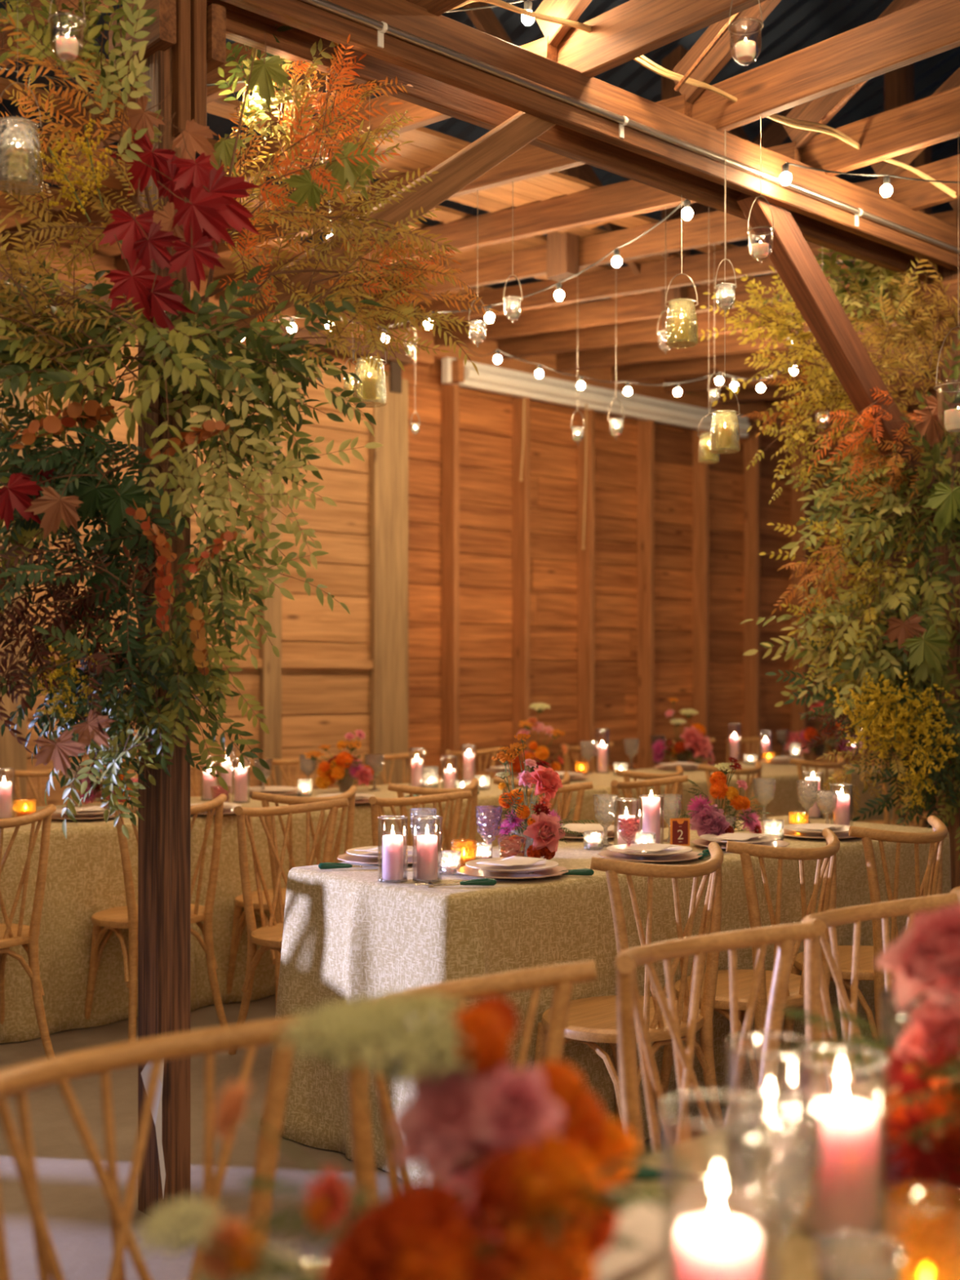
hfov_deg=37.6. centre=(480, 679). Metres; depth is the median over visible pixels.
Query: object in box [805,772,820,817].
pillar candle
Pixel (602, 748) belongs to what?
pillar candle
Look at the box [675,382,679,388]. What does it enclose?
socket
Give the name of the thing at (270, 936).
spindle chair
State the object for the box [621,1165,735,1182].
table knife
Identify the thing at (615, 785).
spindle chair
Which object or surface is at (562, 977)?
spindle chair
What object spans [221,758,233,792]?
pillar candle
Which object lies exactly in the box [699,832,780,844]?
dinner plate
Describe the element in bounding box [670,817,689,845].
number card
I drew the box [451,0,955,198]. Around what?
cable
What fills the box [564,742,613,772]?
spindle chair
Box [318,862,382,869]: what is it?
table knife
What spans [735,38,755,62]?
votive candle
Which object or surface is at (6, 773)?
spindle chair
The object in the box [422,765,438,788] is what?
votive holder
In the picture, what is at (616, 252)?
socket
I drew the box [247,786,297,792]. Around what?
dinner plate
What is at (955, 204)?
roof truss
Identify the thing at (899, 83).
post
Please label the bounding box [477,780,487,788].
tealight candle
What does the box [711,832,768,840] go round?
napkin
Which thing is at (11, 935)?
spindle chair
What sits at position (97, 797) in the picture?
centrepiece
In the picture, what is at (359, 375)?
jar
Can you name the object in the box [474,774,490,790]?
votive holder
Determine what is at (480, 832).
goblet
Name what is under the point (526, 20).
string light
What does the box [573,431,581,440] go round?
votive candle
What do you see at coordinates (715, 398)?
votive candle
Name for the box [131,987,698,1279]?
centrepiece
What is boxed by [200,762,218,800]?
glass cylinder
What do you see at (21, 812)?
tealight candle
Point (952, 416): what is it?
votive candle
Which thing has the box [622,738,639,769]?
goblet
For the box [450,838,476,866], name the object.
votive holder
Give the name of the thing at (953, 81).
roof truss
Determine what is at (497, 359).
string light
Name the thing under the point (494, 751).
spindle chair
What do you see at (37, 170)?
jar
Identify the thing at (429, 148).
ceiling
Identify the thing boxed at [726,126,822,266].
brace
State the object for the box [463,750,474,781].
pillar candle
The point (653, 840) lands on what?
votive holder
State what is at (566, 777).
spindle chair
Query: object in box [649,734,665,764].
goblet
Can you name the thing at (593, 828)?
dinner plate
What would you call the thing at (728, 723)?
glass cylinder
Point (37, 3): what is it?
rafter
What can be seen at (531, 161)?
rafter
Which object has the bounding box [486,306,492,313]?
socket
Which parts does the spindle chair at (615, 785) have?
leg, rail, leg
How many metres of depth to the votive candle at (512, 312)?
5.53 m
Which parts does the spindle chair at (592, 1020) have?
leg, leg, leg, seat, rail, leg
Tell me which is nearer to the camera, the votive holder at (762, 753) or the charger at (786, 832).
the charger at (786, 832)
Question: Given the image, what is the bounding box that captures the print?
[676,819,684,823]
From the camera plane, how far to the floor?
3.86 m
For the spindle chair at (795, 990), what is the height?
0.890 m
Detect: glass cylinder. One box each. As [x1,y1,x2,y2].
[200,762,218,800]
[218,747,235,794]
[231,757,249,803]
[377,815,408,883]
[408,747,424,786]
[412,815,442,883]
[441,755,457,788]
[461,744,476,782]
[595,728,608,773]
[613,797,638,844]
[638,794,663,843]
[660,1090,775,1279]
[725,1031,815,1213]
[728,723,740,759]
[759,730,771,759]
[794,1044,889,1244]
[802,771,823,818]
[830,782,853,826]
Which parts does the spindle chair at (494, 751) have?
leg, rail, leg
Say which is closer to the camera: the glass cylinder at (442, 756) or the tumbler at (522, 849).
the tumbler at (522, 849)
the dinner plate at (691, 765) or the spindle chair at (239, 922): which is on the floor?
the spindle chair at (239, 922)
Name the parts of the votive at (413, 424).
glass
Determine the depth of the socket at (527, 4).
4.34 m
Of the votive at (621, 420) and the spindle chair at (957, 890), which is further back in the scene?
the votive at (621, 420)
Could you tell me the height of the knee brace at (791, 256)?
1.228 m
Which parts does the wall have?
wall plate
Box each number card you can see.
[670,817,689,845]
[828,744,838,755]
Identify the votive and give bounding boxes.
[48,0,86,66]
[404,275,417,357]
[410,271,420,435]
[467,298,487,346]
[502,180,522,322]
[570,275,584,444]
[608,266,624,439]
[656,207,674,353]
[707,243,720,404]
[714,258,736,311]
[728,0,763,69]
[746,195,774,261]
[814,246,829,430]
[933,325,959,444]
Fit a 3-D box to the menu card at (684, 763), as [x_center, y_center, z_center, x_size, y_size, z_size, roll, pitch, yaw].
[1.235,0.516,8.698,0.122,0.007,0.194,0,0,36]
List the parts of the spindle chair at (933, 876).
leg, seat, leg, leg, rail, leg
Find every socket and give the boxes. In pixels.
[289,317,294,324]
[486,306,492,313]
[495,350,499,355]
[524,0,532,11]
[537,364,541,370]
[555,283,562,290]
[578,376,582,382]
[613,248,619,257]
[626,382,630,387]
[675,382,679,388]
[684,199,690,208]
[732,377,736,383]
[782,163,789,173]
[882,175,889,185]
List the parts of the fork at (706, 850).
handle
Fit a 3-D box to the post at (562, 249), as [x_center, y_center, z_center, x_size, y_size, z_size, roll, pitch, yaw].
[0.407,-2.930,6.918,0.090,1.900,0.140,0,0,-42]
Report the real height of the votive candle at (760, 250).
0.052 m
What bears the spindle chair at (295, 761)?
on the floor
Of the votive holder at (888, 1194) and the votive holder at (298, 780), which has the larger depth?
the votive holder at (298, 780)
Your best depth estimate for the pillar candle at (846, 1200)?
1.39 m
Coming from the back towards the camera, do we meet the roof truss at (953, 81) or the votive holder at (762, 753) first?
the votive holder at (762, 753)
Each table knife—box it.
[195,1259,324,1279]
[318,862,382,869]
[564,834,591,840]
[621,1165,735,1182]
[697,851,726,859]
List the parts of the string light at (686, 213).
bulb, bulb, bulb, bulb, bulb, bulb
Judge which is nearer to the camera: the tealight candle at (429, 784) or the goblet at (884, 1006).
the goblet at (884, 1006)
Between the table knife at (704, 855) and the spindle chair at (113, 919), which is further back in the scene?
the spindle chair at (113, 919)
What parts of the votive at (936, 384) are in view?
glass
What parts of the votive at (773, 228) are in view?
glass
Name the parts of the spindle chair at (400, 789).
leg, rail, leg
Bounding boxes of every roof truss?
[534,0,591,47]
[782,0,923,150]
[871,66,959,184]
[948,199,959,216]
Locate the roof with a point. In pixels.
(792, 26)
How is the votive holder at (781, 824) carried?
on the tablecloth at (347, 933)
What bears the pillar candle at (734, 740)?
in the glass cylinder at (728, 723)
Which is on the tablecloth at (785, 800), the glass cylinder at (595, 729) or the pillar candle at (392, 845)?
the glass cylinder at (595, 729)
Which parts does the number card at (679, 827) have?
panel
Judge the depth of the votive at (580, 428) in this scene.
6.98 m
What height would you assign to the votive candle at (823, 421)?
0.042 m
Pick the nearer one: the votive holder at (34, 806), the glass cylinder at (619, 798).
the glass cylinder at (619, 798)
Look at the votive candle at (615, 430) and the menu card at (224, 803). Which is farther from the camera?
the votive candle at (615, 430)
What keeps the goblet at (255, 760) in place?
on the tablecloth at (228, 885)
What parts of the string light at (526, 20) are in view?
cord, bulb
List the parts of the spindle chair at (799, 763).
leg, rail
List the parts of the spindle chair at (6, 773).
leg, rail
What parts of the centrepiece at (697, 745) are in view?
stem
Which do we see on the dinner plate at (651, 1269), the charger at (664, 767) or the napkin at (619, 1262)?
the napkin at (619, 1262)
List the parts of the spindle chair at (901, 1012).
leg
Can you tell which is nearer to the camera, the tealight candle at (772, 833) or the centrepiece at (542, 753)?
the tealight candle at (772, 833)
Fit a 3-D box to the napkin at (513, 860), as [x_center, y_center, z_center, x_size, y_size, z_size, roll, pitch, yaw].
[0.090,0.516,3.991,0.123,0.007,0.194,0,0,36]
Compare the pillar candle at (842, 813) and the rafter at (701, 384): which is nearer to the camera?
the pillar candle at (842, 813)
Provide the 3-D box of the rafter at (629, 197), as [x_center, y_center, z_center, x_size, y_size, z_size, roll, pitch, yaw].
[-0.224,-2.152,6.905,0.045,0.533,4.293,0,0,-42]
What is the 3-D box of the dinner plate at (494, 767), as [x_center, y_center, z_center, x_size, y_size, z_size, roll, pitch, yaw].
[0.191,0.528,8.398,0.264,0.017,0.264,0,0,-42]
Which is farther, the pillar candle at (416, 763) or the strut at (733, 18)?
the pillar candle at (416, 763)
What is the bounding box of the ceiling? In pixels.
[0,55,919,417]
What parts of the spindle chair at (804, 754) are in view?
leg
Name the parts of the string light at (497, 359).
bulb, bulb, bulb, bulb, bulb, bulb, bulb, bulb, bulb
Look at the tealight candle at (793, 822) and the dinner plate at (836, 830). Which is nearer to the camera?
the dinner plate at (836, 830)
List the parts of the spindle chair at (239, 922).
leg, seat, leg, rail, leg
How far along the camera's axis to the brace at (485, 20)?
6.74 m
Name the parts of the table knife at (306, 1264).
blade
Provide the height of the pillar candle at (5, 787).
0.163 m
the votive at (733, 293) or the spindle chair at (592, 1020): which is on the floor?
the spindle chair at (592, 1020)
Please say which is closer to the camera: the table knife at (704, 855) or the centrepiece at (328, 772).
the table knife at (704, 855)
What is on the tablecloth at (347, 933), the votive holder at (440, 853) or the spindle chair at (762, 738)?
the votive holder at (440, 853)
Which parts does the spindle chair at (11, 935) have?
leg, seat, rail, leg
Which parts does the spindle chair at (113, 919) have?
leg, leg, seat, rail, leg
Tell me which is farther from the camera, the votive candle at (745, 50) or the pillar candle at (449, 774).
the pillar candle at (449, 774)
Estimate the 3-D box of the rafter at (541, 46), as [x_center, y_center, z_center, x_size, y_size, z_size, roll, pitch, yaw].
[-1.196,-2.152,6.042,0.045,0.533,4.293,0,0,-42]
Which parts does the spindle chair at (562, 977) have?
leg, rail, leg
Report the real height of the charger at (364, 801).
0.016 m
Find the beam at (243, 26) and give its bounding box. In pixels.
[117,0,937,284]
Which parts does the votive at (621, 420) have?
glass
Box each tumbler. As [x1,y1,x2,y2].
[209,786,231,802]
[497,835,526,857]
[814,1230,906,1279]
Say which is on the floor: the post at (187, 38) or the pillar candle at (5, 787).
the post at (187, 38)
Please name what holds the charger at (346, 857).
on the tablecloth at (347, 933)
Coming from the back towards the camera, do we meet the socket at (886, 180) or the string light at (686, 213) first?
the string light at (686, 213)
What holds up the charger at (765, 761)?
on the tablecloth at (785, 800)
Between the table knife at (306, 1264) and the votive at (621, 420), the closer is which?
the table knife at (306, 1264)
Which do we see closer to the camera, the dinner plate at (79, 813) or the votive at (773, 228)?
the votive at (773, 228)
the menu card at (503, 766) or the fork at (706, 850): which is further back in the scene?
the menu card at (503, 766)
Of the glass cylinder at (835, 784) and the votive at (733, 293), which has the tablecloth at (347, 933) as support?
the glass cylinder at (835, 784)
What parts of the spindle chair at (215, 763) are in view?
rail, leg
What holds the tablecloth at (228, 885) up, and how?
on the banquet table
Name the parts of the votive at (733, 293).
glass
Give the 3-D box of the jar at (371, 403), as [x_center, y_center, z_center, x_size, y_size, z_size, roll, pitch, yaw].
[-0.324,-1.355,4.127,0.103,1.098,0.102,0,0,-42]
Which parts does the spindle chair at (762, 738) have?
leg, rail, leg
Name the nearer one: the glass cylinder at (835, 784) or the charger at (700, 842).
the charger at (700, 842)
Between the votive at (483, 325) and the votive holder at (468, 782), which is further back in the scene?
the votive holder at (468, 782)
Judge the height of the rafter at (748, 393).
0.533 m
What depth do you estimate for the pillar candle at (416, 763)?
7.24 m
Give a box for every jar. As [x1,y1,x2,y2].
[0,0,43,195]
[342,195,363,400]
[351,95,386,408]
[664,273,698,348]
[697,206,719,463]
[709,385,740,453]
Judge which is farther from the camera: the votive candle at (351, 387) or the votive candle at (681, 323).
the votive candle at (351, 387)
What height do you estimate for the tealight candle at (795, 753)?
0.042 m
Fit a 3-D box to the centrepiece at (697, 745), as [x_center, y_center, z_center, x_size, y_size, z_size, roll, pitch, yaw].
[1.344,0.346,9.217,0.395,0.462,0.399,0,0,31]
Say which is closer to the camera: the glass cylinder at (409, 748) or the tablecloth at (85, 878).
the tablecloth at (85, 878)
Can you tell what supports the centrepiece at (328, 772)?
on the tablecloth at (228, 885)
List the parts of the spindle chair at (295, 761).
leg, rail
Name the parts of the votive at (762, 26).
glass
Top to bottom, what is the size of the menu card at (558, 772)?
0.007 m
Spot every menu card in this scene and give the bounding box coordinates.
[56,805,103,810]
[190,802,235,805]
[325,792,368,796]
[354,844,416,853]
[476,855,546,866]
[495,765,528,768]
[555,771,578,774]
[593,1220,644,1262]
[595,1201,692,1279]
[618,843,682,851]
[666,761,695,764]
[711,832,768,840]
[770,755,797,758]
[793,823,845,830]
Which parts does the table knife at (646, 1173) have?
handle, blade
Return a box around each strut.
[674,11,742,91]
[815,80,866,127]
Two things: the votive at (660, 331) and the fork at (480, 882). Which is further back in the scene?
the votive at (660, 331)
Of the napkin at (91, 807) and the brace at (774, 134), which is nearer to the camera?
the napkin at (91, 807)
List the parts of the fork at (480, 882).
handle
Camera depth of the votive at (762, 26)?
3.17 m
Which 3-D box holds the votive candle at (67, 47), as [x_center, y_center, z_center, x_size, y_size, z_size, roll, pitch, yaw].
[-0.856,-1.316,2.920,0.044,0.047,0.044,0,0,-42]
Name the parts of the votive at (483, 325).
glass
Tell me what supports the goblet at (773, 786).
on the tablecloth at (347, 933)
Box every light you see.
[0,66,333,237]
[271,199,693,342]
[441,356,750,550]
[444,0,534,26]
[464,330,810,395]
[779,161,959,196]
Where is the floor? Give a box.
[0,814,932,1279]
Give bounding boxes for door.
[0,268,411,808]
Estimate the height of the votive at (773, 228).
0.506 m
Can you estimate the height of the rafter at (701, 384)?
0.533 m
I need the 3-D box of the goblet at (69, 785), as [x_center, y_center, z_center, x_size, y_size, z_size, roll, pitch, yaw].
[-1.780,0.458,6.166,0.090,0.191,0.090,0,0,-42]
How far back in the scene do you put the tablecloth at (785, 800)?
8.26 m
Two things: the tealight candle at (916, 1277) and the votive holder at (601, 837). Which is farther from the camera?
the votive holder at (601, 837)
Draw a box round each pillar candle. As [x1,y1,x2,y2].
[0,777,11,818]
[203,769,216,799]
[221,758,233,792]
[234,764,247,801]
[382,828,403,879]
[411,754,422,786]
[416,827,437,879]
[444,765,455,788]
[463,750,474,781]
[597,742,607,772]
[617,808,635,844]
[642,790,660,844]
[673,1197,761,1279]
[729,733,738,759]
[736,1098,804,1205]
[761,737,769,759]
[804,1080,878,1236]
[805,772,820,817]
[833,790,849,825]
[847,743,855,753]
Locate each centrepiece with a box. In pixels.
[79,761,137,804]
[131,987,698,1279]
[303,729,381,792]
[485,733,599,859]
[509,702,568,773]
[648,697,715,764]
[666,756,773,836]
[772,902,959,1224]
[782,699,854,756]
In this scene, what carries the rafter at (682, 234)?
attached to the wall
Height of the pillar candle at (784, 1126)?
0.101 m
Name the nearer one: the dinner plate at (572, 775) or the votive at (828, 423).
the votive at (828, 423)
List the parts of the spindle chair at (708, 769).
leg, rail, leg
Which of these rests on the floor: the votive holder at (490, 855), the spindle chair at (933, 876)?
the spindle chair at (933, 876)
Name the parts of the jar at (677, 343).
glass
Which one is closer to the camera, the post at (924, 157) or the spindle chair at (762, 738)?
the post at (924, 157)
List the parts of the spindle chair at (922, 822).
leg, seat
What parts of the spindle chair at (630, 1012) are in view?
leg, rail, leg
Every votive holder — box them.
[14,798,36,817]
[297,778,312,796]
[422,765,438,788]
[438,850,460,875]
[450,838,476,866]
[453,779,471,787]
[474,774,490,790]
[475,843,492,859]
[574,761,588,774]
[583,831,604,849]
[613,762,628,775]
[633,831,655,844]
[743,754,757,764]
[761,752,775,759]
[763,819,784,840]
[788,811,808,824]
[789,742,800,756]
[882,1182,959,1279]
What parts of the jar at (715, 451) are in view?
glass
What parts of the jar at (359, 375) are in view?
glass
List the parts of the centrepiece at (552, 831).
stem, stem, stem, stem, stem, stem, stem, stem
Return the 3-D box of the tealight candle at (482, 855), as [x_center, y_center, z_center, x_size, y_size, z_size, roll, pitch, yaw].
[0.010,0.523,4.254,0.036,0.042,0.036,0,0,-42]
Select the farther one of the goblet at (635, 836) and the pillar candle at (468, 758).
the pillar candle at (468, 758)
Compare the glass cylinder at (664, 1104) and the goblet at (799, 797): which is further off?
the goblet at (799, 797)
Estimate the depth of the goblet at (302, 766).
7.20 m
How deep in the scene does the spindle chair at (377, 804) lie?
5.53 m
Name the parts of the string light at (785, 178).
bulb, cord, bulb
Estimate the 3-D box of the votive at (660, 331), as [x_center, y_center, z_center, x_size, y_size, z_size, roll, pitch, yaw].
[0.764,-1.646,5.794,0.074,0.612,0.074,0,0,-42]
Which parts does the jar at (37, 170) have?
glass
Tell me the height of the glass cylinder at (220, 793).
0.222 m
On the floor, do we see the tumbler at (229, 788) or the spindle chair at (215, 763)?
the spindle chair at (215, 763)
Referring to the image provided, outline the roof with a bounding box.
[0,0,959,302]
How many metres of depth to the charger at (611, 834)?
4.92 m
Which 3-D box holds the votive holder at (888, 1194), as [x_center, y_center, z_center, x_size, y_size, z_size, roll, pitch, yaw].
[0.387,0.500,1.220,0.074,0.106,0.074,0,0,-42]
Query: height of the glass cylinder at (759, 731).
0.202 m
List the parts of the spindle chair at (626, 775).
leg, rail, leg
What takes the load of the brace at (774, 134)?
attached to the ceiling
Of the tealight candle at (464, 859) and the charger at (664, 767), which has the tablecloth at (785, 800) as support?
the charger at (664, 767)
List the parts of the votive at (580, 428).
glass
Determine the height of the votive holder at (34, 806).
0.071 m
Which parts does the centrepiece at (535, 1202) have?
stem, stem, stem, stem, stem, stem, stem, stem, stem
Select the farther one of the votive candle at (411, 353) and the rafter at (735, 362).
the rafter at (735, 362)
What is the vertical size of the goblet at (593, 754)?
0.191 m
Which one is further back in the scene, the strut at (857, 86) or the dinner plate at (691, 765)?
the dinner plate at (691, 765)
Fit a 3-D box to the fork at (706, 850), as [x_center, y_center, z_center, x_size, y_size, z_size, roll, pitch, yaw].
[0.756,0.545,4.519,0.022,0.026,0.219,0,0,28]
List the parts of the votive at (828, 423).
glass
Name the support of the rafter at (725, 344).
attached to the wall
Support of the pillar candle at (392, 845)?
in the glass cylinder at (380, 879)
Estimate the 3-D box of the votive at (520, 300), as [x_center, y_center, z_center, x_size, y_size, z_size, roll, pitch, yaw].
[0.129,-1.690,5.544,0.078,0.569,0.078,0,0,-42]
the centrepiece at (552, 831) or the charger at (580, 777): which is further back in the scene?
the charger at (580, 777)
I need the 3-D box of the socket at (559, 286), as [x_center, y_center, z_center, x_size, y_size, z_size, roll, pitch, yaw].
[0.349,-1.729,6.200,0.026,0.034,0.025,0,0,-42]
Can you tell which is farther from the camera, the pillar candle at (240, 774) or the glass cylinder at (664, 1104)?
the pillar candle at (240, 774)
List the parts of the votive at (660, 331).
glass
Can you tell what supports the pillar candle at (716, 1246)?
in the glass cylinder at (664, 1104)
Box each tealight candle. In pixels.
[18,804,32,815]
[299,785,309,794]
[425,778,435,786]
[442,856,457,871]
[455,848,472,863]
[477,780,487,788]
[477,847,488,859]
[577,765,586,773]
[586,834,599,846]
[746,756,754,763]
[766,826,780,836]
[791,751,798,755]
[791,816,804,824]
[903,1271,939,1279]
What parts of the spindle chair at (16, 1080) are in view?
leg, rail, leg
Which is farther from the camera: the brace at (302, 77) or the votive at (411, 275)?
the votive at (411, 275)
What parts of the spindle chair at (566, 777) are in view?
leg, rail, leg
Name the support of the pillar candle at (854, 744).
in the glass cylinder
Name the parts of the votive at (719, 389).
glass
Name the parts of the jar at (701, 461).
glass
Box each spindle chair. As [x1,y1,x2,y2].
[0,764,93,808]
[0,804,56,1057]
[0,1014,322,1279]
[83,793,227,1040]
[190,758,245,796]
[224,785,357,1005]
[227,798,348,1054]
[262,754,335,789]
[347,960,597,1214]
[361,750,427,786]
[368,790,472,852]
[387,777,479,851]
[445,746,502,780]
[493,772,570,840]
[506,781,593,839]
[533,841,724,1130]
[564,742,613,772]
[610,774,688,831]
[614,921,816,1151]
[615,764,684,830]
[655,827,839,1137]
[670,737,715,764]
[697,760,762,821]
[725,735,766,763]
[775,815,947,1098]
[789,755,845,819]
[800,733,836,762]
[800,892,958,1098]
[856,756,921,826]
[894,995,951,1048]
[919,811,936,827]
[949,886,959,903]
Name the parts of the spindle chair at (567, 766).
leg, rail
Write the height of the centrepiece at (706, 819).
0.291 m
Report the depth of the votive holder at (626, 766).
8.18 m
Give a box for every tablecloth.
[0,804,199,1043]
[87,778,609,1008]
[259,815,953,1186]
[302,1076,959,1279]
[507,761,896,831]
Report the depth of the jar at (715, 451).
4.81 m
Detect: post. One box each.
[108,0,226,1219]
[334,80,371,197]
[546,18,578,281]
[661,44,690,331]
[884,62,914,334]
[905,145,931,381]
[911,265,959,889]
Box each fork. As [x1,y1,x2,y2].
[414,878,496,888]
[516,868,594,875]
[702,844,725,852]
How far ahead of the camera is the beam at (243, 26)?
4.51 m
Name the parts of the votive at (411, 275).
glass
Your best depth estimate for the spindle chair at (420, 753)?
8.67 m
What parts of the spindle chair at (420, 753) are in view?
leg, rail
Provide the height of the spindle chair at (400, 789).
0.890 m
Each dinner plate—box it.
[53,807,110,816]
[190,803,241,811]
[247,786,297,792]
[315,793,374,800]
[346,845,416,859]
[465,857,558,872]
[489,765,533,770]
[559,773,583,777]
[560,823,617,834]
[606,843,693,857]
[611,1197,678,1279]
[616,1193,702,1215]
[658,763,698,767]
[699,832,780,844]
[764,756,804,761]
[783,823,849,834]
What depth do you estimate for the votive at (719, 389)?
6.34 m
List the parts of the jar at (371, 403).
glass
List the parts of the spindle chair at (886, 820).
leg, seat, leg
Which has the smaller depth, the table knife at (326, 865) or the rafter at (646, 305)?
the table knife at (326, 865)
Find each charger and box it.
[51,812,123,820]
[191,808,234,815]
[247,790,298,795]
[337,853,439,865]
[355,798,368,804]
[456,865,568,879]
[485,768,533,773]
[560,775,588,781]
[561,830,617,839]
[597,849,702,862]
[653,765,697,770]
[690,838,789,848]
[760,760,790,764]
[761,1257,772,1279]
[773,828,855,839]
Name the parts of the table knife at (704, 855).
handle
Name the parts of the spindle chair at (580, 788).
rail, leg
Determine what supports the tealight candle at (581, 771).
in the votive holder at (575, 763)
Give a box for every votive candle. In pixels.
[7,143,27,187]
[56,34,78,60]
[348,382,356,397]
[363,373,376,401]
[408,348,414,355]
[412,426,417,433]
[471,332,483,342]
[506,306,518,318]
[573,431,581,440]
[611,425,620,435]
[660,340,670,350]
[675,316,688,341]
[704,442,713,461]
[711,395,718,402]
[718,425,730,448]
[719,294,732,307]
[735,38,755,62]
[752,241,768,257]
[817,420,826,428]
[944,407,959,431]
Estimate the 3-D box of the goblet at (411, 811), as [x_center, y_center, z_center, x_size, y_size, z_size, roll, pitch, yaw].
[-0.169,0.468,4.181,0.080,0.170,0.080,0,0,-42]
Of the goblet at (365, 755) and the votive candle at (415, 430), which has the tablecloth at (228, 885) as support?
the goblet at (365, 755)
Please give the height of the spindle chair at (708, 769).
0.890 m
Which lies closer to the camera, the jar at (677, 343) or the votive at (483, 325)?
the jar at (677, 343)
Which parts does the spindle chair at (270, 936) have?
leg, seat, rail, leg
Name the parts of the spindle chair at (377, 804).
leg, rail, leg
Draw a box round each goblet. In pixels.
[62,765,84,807]
[253,758,272,784]
[299,754,316,788]
[364,754,384,791]
[409,808,436,867]
[475,805,502,854]
[579,740,596,773]
[592,794,617,847]
[617,817,639,845]
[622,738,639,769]
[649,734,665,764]
[658,793,682,842]
[727,1091,822,1279]
[752,777,775,821]
[775,729,789,755]
[796,780,817,823]
[815,790,838,823]
[879,987,956,1084]
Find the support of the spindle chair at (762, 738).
on the floor
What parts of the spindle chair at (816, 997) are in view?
leg, rail, leg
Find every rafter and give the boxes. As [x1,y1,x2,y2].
[0,0,118,69]
[0,35,557,257]
[0,41,301,186]
[110,94,693,271]
[212,141,802,301]
[295,177,886,315]
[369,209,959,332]
[431,262,923,346]
[492,282,928,359]
[555,316,936,371]
[612,335,936,382]
[663,354,936,393]
[712,373,936,403]
[764,387,936,413]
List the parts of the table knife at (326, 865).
handle, blade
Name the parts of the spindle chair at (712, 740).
leg, rail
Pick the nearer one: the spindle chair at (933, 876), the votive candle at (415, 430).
the spindle chair at (933, 876)
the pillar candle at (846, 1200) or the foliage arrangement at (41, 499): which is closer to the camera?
the pillar candle at (846, 1200)
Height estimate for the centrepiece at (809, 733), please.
0.424 m
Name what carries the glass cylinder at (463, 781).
on the tablecloth at (228, 885)
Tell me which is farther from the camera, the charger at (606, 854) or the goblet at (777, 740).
the goblet at (777, 740)
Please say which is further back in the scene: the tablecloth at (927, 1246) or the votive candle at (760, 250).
the votive candle at (760, 250)
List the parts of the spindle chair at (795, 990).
leg, leg, seat, leg, rail, leg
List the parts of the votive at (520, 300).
glass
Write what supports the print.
on the number card at (679, 827)
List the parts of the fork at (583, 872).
handle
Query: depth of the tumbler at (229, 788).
6.12 m
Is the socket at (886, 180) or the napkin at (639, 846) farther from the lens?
the socket at (886, 180)
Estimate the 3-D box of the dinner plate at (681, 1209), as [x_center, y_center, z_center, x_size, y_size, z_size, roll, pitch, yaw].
[0.107,0.528,1.300,0.264,0.017,0.264,0,0,-42]
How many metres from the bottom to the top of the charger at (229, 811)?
0.016 m
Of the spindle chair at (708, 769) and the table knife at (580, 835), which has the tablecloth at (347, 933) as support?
the table knife at (580, 835)
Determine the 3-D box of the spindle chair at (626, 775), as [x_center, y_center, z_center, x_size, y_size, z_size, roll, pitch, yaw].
[0.784,0.879,7.079,0.511,0.890,0.472,0,0,-43]
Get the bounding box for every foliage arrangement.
[0,0,499,839]
[687,240,959,861]
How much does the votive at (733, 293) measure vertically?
0.641 m
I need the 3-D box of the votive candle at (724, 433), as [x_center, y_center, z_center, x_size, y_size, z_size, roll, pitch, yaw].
[0.838,-0.831,4.822,0.041,0.090,0.041,0,0,-42]
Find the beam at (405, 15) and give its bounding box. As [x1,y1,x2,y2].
[220,0,959,271]
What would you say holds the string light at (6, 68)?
hanging from the foliage arrangement at (41, 499)
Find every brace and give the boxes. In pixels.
[191,111,555,357]
[266,66,334,126]
[462,1,640,275]
[661,106,794,258]
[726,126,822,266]
[736,192,945,534]
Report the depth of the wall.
10.66 m
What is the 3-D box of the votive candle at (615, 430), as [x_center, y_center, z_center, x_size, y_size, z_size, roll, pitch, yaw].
[0.656,-1.205,6.788,0.045,0.047,0.045,0,0,-42]
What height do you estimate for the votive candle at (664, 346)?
0.044 m
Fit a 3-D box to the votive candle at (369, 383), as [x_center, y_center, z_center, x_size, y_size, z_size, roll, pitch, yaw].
[-0.324,-0.855,4.127,0.040,0.087,0.040,0,0,-42]
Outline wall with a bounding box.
[0,181,936,815]

